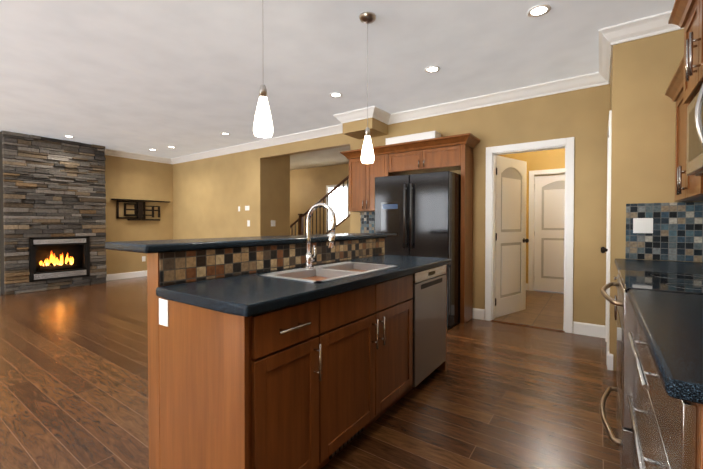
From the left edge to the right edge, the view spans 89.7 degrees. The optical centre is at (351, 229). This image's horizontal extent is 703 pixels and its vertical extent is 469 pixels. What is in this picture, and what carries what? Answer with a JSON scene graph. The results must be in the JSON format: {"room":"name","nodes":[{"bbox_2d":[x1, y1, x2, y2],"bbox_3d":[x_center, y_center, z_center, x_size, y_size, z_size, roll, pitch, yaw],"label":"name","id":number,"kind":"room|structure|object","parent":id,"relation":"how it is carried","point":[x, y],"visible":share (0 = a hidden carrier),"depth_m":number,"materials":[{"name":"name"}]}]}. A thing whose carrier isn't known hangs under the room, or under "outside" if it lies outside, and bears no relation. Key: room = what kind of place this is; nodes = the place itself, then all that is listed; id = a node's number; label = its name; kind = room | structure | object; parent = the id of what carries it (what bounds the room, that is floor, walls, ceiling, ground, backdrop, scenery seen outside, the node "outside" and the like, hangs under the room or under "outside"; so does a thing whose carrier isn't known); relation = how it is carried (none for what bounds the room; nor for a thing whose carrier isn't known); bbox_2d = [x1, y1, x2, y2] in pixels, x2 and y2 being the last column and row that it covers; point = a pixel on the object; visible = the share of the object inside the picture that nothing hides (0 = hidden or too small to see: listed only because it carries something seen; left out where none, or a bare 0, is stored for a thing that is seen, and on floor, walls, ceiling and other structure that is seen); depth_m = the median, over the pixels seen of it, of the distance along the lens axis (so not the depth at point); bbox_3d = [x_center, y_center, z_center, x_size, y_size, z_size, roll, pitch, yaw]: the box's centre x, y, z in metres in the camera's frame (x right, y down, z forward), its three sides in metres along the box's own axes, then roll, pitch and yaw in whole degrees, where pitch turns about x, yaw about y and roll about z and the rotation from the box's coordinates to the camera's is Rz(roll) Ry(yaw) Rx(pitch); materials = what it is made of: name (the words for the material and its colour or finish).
{"room":"kitchen","nodes":[
{"label":"kitchen","id":0,"kind":"room"},
{"bbox_2d":[105,155,172,274],"bbox_3d":[-6.730,-0.262,5.214,0.120,2.740,8.470,1,1,35],"label":"wall","id":1,"kind":"structure","parent":0,"point":[129,178],"depth_m":7.84,"materials":[{"name":"paint"}]},
{"bbox_2d":[106,270,146,280],"bbox_3d":[-4.765,1.003,7.914,0.014,0.130,1.505,1,1,35],"label":"baseboard","id":2,"kind":"structure","parent":1,"relation":"attached to","point":[126,275],"depth_m":7.70,"materials":[{"name":"white wood"}]},
{"bbox_2d":[105,149,168,163],"bbox_3d":[-4.750,-1.614,7.826,0.095,0.115,1.445,1,1,35],"label":"crown molding","id":3,"kind":"structure","parent":1,"relation":"attached to","point":[116,153],"depth_m":7.81,"materials":[{"name":"white"}]},
{"bbox_2d":[111,198,169,220],"bbox_3d":[-4.682,-0.427,7.922,0.110,0.454,1.200,1,1,35],"label":"wall shelf","id":4,"kind":"object","parent":1,"relation":"attached to","point":[139,209],"visible":1,"depth_m":7.83,"materials":[{"name":"black wood"}]},
{"bbox_2d":[265,155,289,235],"bbox_3d":[-2.814,-0.304,8.048,3.270,2.740,0.670,1,1,35],"label":"wall block","id":5,"kind":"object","parent":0,"point":[277,189],"visible":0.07,"depth_m":7.10,"materials":[{"name":"paint"}]},
{"bbox_2d":[0,276,620,468],"bbox_3d":[-2.070,1.181,3.715,9.495,0.100,11.340,1,1,35],"label":"floor","id":6,"kind":"structure","parent":0,"point":[74,379],"depth_m":2.42,"materials":[{"name":"brown wood"}]},
{"bbox_2d":[0,131,106,294],"bbox_3d":[-5.473,-0.281,6.561,0.382,2.737,1.476,1,1,35],"label":"fireplace","id":7,"kind":"object","parent":6,"relation":"on","point":[52,214],"visible":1,"depth_m":6.38,"materials":[{"name":"grey stone"}]},
{"bbox_2d":[147,235,451,468],"bbox_3d":[-0.065,0.623,2.234,0.728,1.060,2.005,1,1,35],"label":"kitchen island","id":8,"kind":"object","parent":6,"relation":"on","point":[308,350],"depth_m":1.57,"materials":[{"name":"brown wood"}]},
{"bbox_2d":[105,233,376,254],"bbox_3d":[-0.448,0.070,2.479,0.430,0.038,2.090,1,1,35],"label":"island countertop","id":9,"kind":"structure","parent":8,"relation":"on","point":[150,247],"depth_m":1.79,"materials":[{"name":"black stone"}]},
{"bbox_2d":[305,203,336,242],"bbox_3d":[-0.175,0.041,2.139,0.248,0.402,0.123,1,1,35],"label":"faucet","id":10,"kind":"object","parent":8,"relation":"on","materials":[{"name":"silver metal"}]},
{"bbox_2d":[290,175,349,234],"bbox_3d":[-0.274,-0.343,8.579,2.896,2.800,1.032,1,1,35],"label":"stair railing","id":11,"kind":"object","parent":6,"relation":"on","point":[343,226],"depth_m":8.14,"materials":[{"name":"brown wood"}]},
{"bbox_2d":[340,133,479,329],"bbox_3d":[0.617,0.002,4.621,1.860,2.230,0.753,1,1,35],"label":"kitchen cabinet","id":12,"kind":"object","parent":6,"relation":"on","point":[424,208],"visible":0.77,"depth_m":4.24,"materials":[{"name":"brown wood"}]},
{"bbox_2d":[386,131,440,144],"bbox_3d":[0.826,-1.187,4.771,0.720,0.136,0.225,1,1,35],"label":"box","id":13,"kind":"object","parent":12,"relation":"on","point":[414,137],"visible":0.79,"depth_m":4.65,"materials":[{"name":"white"}]},
{"bbox_2d":[494,290,563,329],"bbox_3d":[2.621,1.105,5.185,1.800,0.008,2.400,1,1,35],"label":"tiles","id":14,"kind":"structure","parent":6,"relation":"on","point":[544,309],"depth_m":4.71,"materials":[{"name":"beige tile"}]},
{"bbox_2d":[600,270,702,468],"bbox_3d":[1.647,0.689,1.658,0.786,0.945,0.730,1,1,35],"label":"range","id":15,"kind":"object","parent":6,"relation":"on","point":[627,280],"visible":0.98,"depth_m":1.59,"materials":[{"name":"silver metal"}]},
{"bbox_2d":[614,290,696,409],"bbox_3d":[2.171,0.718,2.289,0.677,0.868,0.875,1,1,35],"label":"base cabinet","id":16,"kind":"object","parent":6,"relation":"on","point":[615,316],"depth_m":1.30,"materials":[{"name":"brown wood"}]},
{"bbox_2d":[614,259,702,274],"bbox_3d":[2.157,0.263,2.289,0.707,0.042,0.881,1,1,35],"label":"countertop","id":17,"kind":"structure","parent":16,"relation":"on","point":[621,264],"depth_m":2.30,"materials":[{"name":"black stone"}]},
{"bbox_2d":[630,323,702,468],"bbox_3d":[1.178,0.739,0.876,0.677,0.868,1.060,1,1,35],"label":"base cabinet","id":18,"kind":"object","parent":6,"relation":"on","point":[666,413],"depth_m":0.90,"materials":[{"name":"brown wood"}]},
{"bbox_2d":[627,289,702,410],"bbox_3d":[1.160,0.280,0.870,0.707,0.034,1.091,1,1,35],"label":"countertop","id":19,"kind":"structure","parent":18,"relation":"on","point":[670,324],"depth_m":0.88,"materials":[{"name":"black stone"}]},
{"bbox_2d":[290,163,348,234],"bbox_3d":[-0.066,-0.321,9.141,6.510,2.740,0.120,1,1,35],"label":"wall","id":20,"kind":"structure","parent":0,"point":[307,188],"depth_m":9.77,"materials":[{"name":"paint"}]},
{"bbox_2d":[326,184,349,231],"bbox_3d":[-0.356,-0.552,9.256,0.780,1.240,0.019,1,1,35],"label":"window","id":21,"kind":"structure","parent":20,"relation":"in","point":[329,188],"depth_m":9.27,"materials":[{"name":"white glass"}]},
{"bbox_2d":[0,0,674,169],"bbox_3d":[-2.070,-1.659,3.672,9.495,0.100,11.340,1,1,35],"label":"ceiling","id":22,"kind":"structure","parent":0,"point":[186,77],"depth_m":3.36,"materials":[{"name":"paint"}]},
{"bbox_2d":[253,0,272,137],"bbox_3d":[-0.462,-1.034,1.843,0.128,1.094,0.128,1,1,35],"label":"pendant light","id":23,"kind":"object","parent":22,"relation":"hanging from","point":[263,126],"visible":1,"depth_m":1.82,"materials":[{"name":"white glass"}]},
{"bbox_2d":[330,92,341,97],"bbox_3d":[-0.187,-1.612,4.244,0.156,0.010,0.156,1,1,35],"label":"recessed light","id":24,"kind":"object","parent":22,"relation":"in","point":[335,94],"visible":1,"depth_m":4.24,"materials":[{"name":"white"}]},
{"bbox_2d":[359,12,375,163],"bbox_3d":[0.121,-1.046,2.655,0.128,1.094,0.128,1,1,35],"label":"pendant light","id":25,"kind":"object","parent":22,"relation":"hanging from","point":[367,153],"visible":0.98,"depth_m":2.63,"materials":[{"name":"white glass"}]},
{"bbox_2d":[425,66,439,72],"bbox_3d":[0.812,-1.602,3.543,0.156,0.010,0.156,1,1,35],"label":"recessed light","id":26,"kind":"object","parent":22,"relation":"in","point":[431,69],"visible":1,"depth_m":3.54,"materials":[{"name":"white"}]},
{"bbox_2d":[527,4,550,16],"bbox_3d":[1.362,-1.587,2.570,0.156,0.010,0.156,1,1,35],"label":"recessed light","id":27,"kind":"object","parent":22,"relation":"in","point":[539,10],"visible":1,"depth_m":2.56,"materials":[{"name":"white"}]},
{"bbox_2d":[343,118,387,139],"bbox_3d":[0.200,-1.500,5.093,0.500,0.260,0.430,1,1,35],"label":"wall","id":28,"kind":"structure","parent":0,"point":[356,129],"depth_m":4.97,"materials":[{"name":"paint"}]},
{"bbox_2d":[333,106,380,125],"bbox_3d":[0.058,-1.570,4.888,0.690,0.115,0.125,1,1,35],"label":"crown molding","id":29,"kind":"structure","parent":28,"relation":"attached to","point":[373,111],"depth_m":4.84,"materials":[{"name":"white wood"}]},
{"bbox_2d":[374,109,392,124],"bbox_3d":[0.424,-1.570,4.892,0.095,0.115,0.300,1,1,35],"label":"crown molding","id":30,"kind":"structure","parent":28,"relation":"attached to","point":[386,117],"depth_m":4.96,"materials":[{"name":"white wood"}]},
{"bbox_2d":[173,84,609,324],"bbox_3d":[-0.795,-0.276,6.147,8.520,2.740,0.120,1,1,35],"label":"wall","id":31,"kind":"structure","parent":0,"point":[588,109],"depth_m":4.38,"materials":[{"name":"paint"}]},
{"bbox_2d":[169,126,342,163],"bbox_3d":[-2.125,-1.600,6.931,5.420,0.115,0.095,1,1,35],"label":"crown molding","id":32,"kind":"structure","parent":31,"relation":"attached to","point":[331,130],"depth_m":6.57,"materials":[{"name":"white"}]},
{"bbox_2d":[389,72,609,124],"bbox_3d":[1.565,-1.561,4.338,2.600,0.115,0.095,1,1,35],"label":"crown molding","id":33,"kind":"structure","parent":31,"relation":"attached to","point":[587,80],"depth_m":4.17,"materials":[{"name":"white wood"}]},
{"bbox_2d":[495,155,528,317],"bbox_3d":[2.106,0.090,4.633,0.310,2.030,0.738,1,1,35],"label":"door","id":34,"kind":"structure","parent":31,"relation":"in","point":[511,240],"depth_m":4.62,"materials":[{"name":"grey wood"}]},
{"bbox_2d":[485,137,574,332],"bbox_3d":[2.064,0.062,4.142,0.920,2.125,0.156,1,1,35],"label":"door frame","id":35,"kind":"structure","parent":31,"relation":"attached to","point":[567,144],"depth_m":4.28,"materials":[{"name":"white wood"}]},
{"bbox_2d":[573,321,604,337],"bbox_3d":[2.521,1.065,3.738,0.300,0.130,0.040,1,1,35],"label":"baseboard","id":36,"kind":"structure","parent":31,"relation":"attached to","point":[589,329],"depth_m":3.75,"materials":[{"name":"white wood"}]},
{"bbox_2d":[498,148,564,282],"bbox_3d":[3.202,-0.278,6.296,1.690,2.740,0.120,1,1,35],"label":"wall","id":37,"kind":"structure","parent":0,"point":[549,159],"depth_m":6.19,"materials":[{"name":"paint"}]},
{"bbox_2d":[534,174,564,292],"bbox_3d":[3.568,0.069,6.053,0.797,2.030,0.159,1,1,35],"label":"door leaf","id":38,"kind":"structure","parent":37,"relation":"in","point":[549,234],"depth_m":6.13,"materials":[{"name":"grey wood"}]},
{"bbox_2d":[609,29,702,370],"bbox_3d":[2.764,-0.230,3.059,0.855,2.740,1.080,1,1,35],"label":"wall","id":39,"kind":"structure","parent":0,"point":[642,104],"depth_m":2.75,"materials":[{"name":"paint"}]},
{"bbox_2d":[601,247,607,252],"bbox_3d":[2.352,0.110,3.281,0.067,2.030,0.670,1,1,35],"label":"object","id":40,"kind":"structure","parent":39,"relation":"in","point":[603,249],"depth_m":3.05,"materials":[{"name":"grey metal"}]},
{"bbox_2d":[597,25,616,85],"bbox_3d":[2.285,-1.544,3.184,0.095,0.115,0.955,1,1,35],"label":"crown molding","id":41,"kind":"structure","parent":39,"relation":"attached to","point":[607,35],"depth_m":3.05,"materials":[{"name":"white wood"}]},
{"bbox_2d":[605,110,611,364],"bbox_3d":[2.372,0.075,3.266,0.018,2.125,0.820,1,1,35],"label":"door frame","id":42,"kind":"structure","parent":39,"relation":"attached to","point":[609,137],"depth_m":2.94,"materials":[{"name":"white wood"}]},
{"bbox_2d":[617,10,683,43],"bbox_3d":[2.335,-1.536,2.624,0.630,0.115,0.095,1,1,35],"label":"crown molding","id":43,"kind":"structure","parent":39,"relation":"attached to","point":[636,29],"depth_m":2.69,"materials":[{"name":"white wood"}]},
{"bbox_2d":[625,202,702,261],"bbox_3d":[2.439,0.017,2.625,0.637,0.435,0.007,1,1,35],"label":"tile backsplash","id":44,"kind":"structure","parent":39,"relation":"attached to","point":[676,234],"depth_m":2.66,"materials":[{"name":"tile"}]},
{"bbox_2d":[633,218,652,232],"bbox_3d":[2.260,-0.028,2.740,0.120,0.117,0.008,1,1,35],"label":"light switch","id":45,"kind":"object","parent":44,"relation":"attached to","point":[642,225],"visible":1,"depth_m":2.74,"materials":[{"name":"white plastic"}]},
{"bbox_2d":[673,80,702,201],"bbox_3d":[2.312,-0.607,2.186,0.352,0.820,0.840,1,1,35],"label":"upper cabinet","id":46,"kind":"object","parent":39,"relation":"attached to","point":[689,188],"depth_m":2.39,"materials":[{"name":"brown wood"}]},
{"bbox_3d":[0.665,-0.175,-0.568,0.120,2.740,7.270,1,1,35],"label":"wall","id":47,"kind":"structure","parent":0,"visible":0},
{"bbox_2d":[677,0,702,107],"bbox_3d":[1.810,-0.940,1.537,0.432,0.505,0.750,1,1,35],"label":"upper cabinet","id":48,"kind":"object","parent":47,"relation":"attached to","point":[684,87],"depth_m":1.76,"materials":[{"name":"brown wood"}]},
{"bbox_2d":[686,84,702,175],"bbox_3d":[1.793,-0.482,1.556,0.474,0.390,0.740,1,1,35],"label":"microwave","id":49,"kind":"object","parent":48,"relation":"attached to","point":[694,154],"visible":1,"depth_m":1.78,"materials":[{"name":"silver metal"}]}
]}

